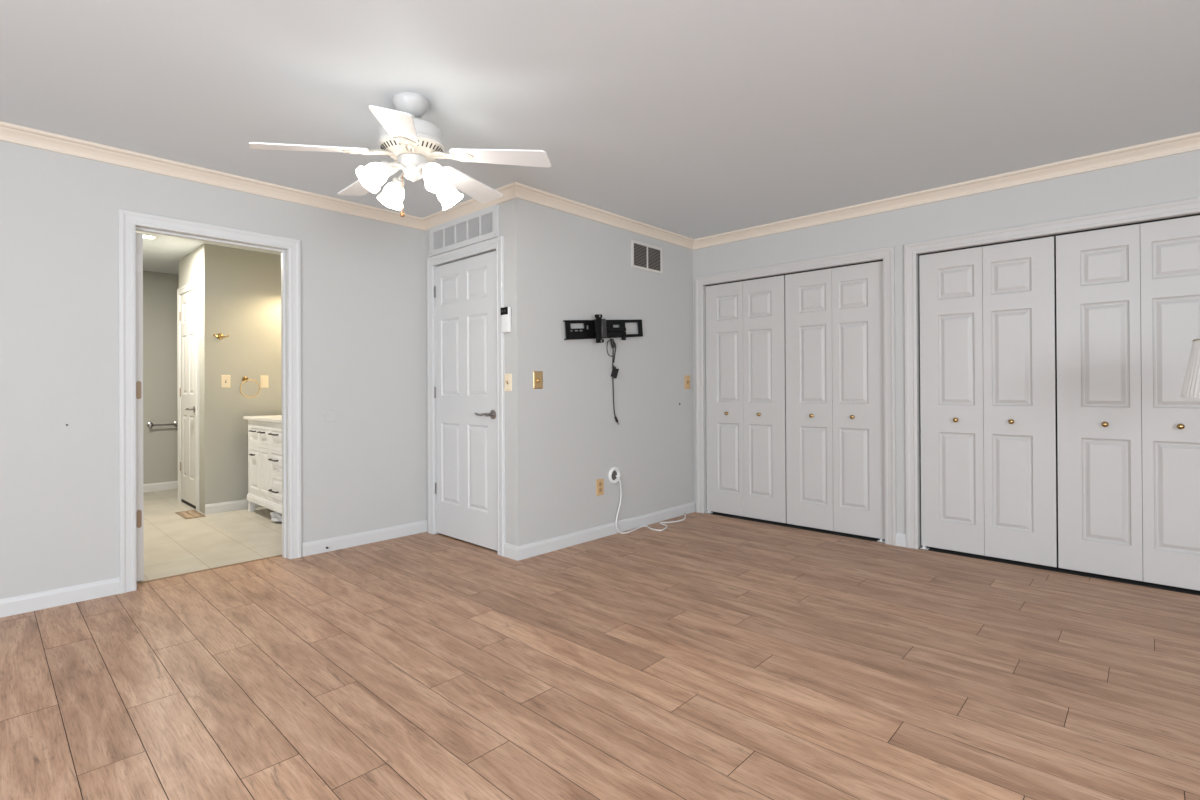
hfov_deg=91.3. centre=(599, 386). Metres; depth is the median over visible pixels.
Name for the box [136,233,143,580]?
door
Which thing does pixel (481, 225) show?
air vent
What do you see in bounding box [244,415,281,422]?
countertop
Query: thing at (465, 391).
door
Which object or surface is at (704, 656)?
floor
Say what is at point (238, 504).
baseboard
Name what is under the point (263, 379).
bathroom outlet
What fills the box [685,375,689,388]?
light switch
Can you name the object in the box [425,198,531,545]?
wall
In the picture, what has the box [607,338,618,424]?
power cord
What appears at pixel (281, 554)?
trim
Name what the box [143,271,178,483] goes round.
wall
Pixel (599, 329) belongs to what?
mount
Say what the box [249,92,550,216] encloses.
ceiling fan
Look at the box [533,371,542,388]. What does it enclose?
light switch
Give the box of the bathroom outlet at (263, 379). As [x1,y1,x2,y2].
[260,375,267,387]
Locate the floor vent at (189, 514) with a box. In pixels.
[175,510,204,518]
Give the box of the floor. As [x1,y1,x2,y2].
[0,489,1199,799]
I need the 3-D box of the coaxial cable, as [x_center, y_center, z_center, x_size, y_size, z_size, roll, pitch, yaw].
[0.501,0.904,4.744,0.208,0.453,0.920,0,0,43]
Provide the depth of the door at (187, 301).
5.66 m
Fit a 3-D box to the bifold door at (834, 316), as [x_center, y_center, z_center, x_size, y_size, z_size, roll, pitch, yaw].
[1.768,0.110,4.462,0.750,2.017,0.070,0,0,43]
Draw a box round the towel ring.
[240,377,259,397]
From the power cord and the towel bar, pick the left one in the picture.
the towel bar
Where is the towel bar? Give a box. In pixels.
[147,421,177,427]
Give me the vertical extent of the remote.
0.167 m
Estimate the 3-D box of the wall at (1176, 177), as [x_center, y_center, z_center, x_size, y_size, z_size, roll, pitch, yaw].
[3.120,-0.110,3.236,6.134,2.440,0.120,0,0,43]
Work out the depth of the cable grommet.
4.50 m
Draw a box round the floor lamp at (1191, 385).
[1181,339,1199,397]
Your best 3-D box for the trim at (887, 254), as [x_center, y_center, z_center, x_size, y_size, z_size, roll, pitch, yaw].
[1.470,0.071,4.695,1.668,2.106,0.019,0,0,43]
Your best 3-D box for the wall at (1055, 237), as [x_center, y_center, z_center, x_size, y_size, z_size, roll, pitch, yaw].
[3.002,-0.107,3.942,7.274,2.440,0.745,0,0,43]
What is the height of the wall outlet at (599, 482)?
0.122 m
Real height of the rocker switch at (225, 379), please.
0.120 m
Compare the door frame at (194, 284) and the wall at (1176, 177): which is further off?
the door frame at (194, 284)
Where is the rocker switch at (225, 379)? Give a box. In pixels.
[221,375,229,387]
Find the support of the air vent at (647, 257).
in the wall at (581, 269)
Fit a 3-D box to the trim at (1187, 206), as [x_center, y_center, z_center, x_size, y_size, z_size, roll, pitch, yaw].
[2.728,0.060,3.510,1.664,2.106,0.019,0,0,43]
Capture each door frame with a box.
[118,209,301,593]
[177,279,198,510]
[427,236,504,555]
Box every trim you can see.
[137,554,281,583]
[695,246,896,545]
[904,197,1199,548]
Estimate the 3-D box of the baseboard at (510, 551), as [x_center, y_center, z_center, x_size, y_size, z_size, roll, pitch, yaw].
[0.110,1.086,4.593,0.152,0.088,2.035,0,0,43]
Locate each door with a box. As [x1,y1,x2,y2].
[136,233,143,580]
[180,289,195,508]
[434,251,496,550]
[705,275,786,522]
[785,261,884,542]
[919,236,1056,566]
[1056,215,1199,590]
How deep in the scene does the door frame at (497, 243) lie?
4.12 m
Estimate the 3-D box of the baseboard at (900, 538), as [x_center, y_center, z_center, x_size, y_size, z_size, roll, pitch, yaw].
[3.652,1.061,2.644,4.322,0.088,0.014,0,0,43]
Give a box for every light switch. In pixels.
[504,374,511,390]
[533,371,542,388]
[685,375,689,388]
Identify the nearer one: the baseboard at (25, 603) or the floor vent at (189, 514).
the baseboard at (25, 603)
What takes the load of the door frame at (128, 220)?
attached to the wall at (363, 332)
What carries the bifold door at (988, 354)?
hanging from the closet track
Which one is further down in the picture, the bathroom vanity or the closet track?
the bathroom vanity
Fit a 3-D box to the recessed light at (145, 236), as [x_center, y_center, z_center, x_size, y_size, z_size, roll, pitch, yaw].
[-3.887,-1.283,5.019,0.170,0.008,0.170,0,0,43]
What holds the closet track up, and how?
attached to the wall at (1176, 177)
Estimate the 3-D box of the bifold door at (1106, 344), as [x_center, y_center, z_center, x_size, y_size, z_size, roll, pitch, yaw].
[3.026,0.090,3.277,0.747,2.000,0.070,0,0,43]
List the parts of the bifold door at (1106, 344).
knob, knob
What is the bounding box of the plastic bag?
[270,512,281,521]
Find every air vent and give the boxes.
[429,204,498,256]
[631,240,661,273]
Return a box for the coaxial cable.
[615,475,685,533]
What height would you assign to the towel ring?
0.201 m
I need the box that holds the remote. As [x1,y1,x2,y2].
[501,307,510,332]
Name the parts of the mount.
wall plate, arm, arm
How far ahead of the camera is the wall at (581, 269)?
4.43 m
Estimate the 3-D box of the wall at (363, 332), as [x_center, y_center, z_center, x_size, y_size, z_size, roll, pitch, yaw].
[-2.115,-0.080,3.901,0.120,2.440,7.820,0,0,43]
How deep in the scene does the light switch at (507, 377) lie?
3.88 m
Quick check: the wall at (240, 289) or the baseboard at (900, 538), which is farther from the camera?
the wall at (240, 289)
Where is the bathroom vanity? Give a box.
[244,415,281,513]
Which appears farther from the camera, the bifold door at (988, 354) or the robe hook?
the robe hook
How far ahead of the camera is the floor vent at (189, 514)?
5.25 m
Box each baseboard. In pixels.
[0,520,426,617]
[143,481,262,513]
[503,502,695,560]
[896,533,905,546]
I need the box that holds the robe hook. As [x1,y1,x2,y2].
[213,333,228,338]
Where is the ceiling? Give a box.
[0,0,1199,274]
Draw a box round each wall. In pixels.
[0,140,425,598]
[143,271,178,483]
[179,244,281,513]
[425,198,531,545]
[531,202,693,542]
[693,150,1199,548]
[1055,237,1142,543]
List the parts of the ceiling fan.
blade, blade, lamp shade, lamp shade, lamp arm, blade, lamp arm, pull chain, lamp arm, lamp shade, lamp shade, blade, blade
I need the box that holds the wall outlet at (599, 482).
[596,478,603,495]
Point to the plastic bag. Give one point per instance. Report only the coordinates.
(276, 516)
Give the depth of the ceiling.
2.58 m
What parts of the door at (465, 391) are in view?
lever handle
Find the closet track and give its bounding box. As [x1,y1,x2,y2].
[705,213,1199,285]
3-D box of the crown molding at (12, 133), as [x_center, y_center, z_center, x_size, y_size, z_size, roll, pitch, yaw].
[0.257,-1.276,3.200,9.894,0.078,4.191,0,0,0]
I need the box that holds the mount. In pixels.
[563,314,642,342]
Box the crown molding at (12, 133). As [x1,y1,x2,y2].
[0,121,1199,249]
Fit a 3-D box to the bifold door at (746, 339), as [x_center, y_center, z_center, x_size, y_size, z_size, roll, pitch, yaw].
[1.217,0.114,4.981,0.745,2.017,0.070,0,0,43]
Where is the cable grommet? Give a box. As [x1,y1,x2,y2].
[608,467,620,483]
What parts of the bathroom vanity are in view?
drawer, cabinet door, drawer, cabinet door, rail, drawer, drawer, drawer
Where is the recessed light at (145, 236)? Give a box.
[141,233,157,238]

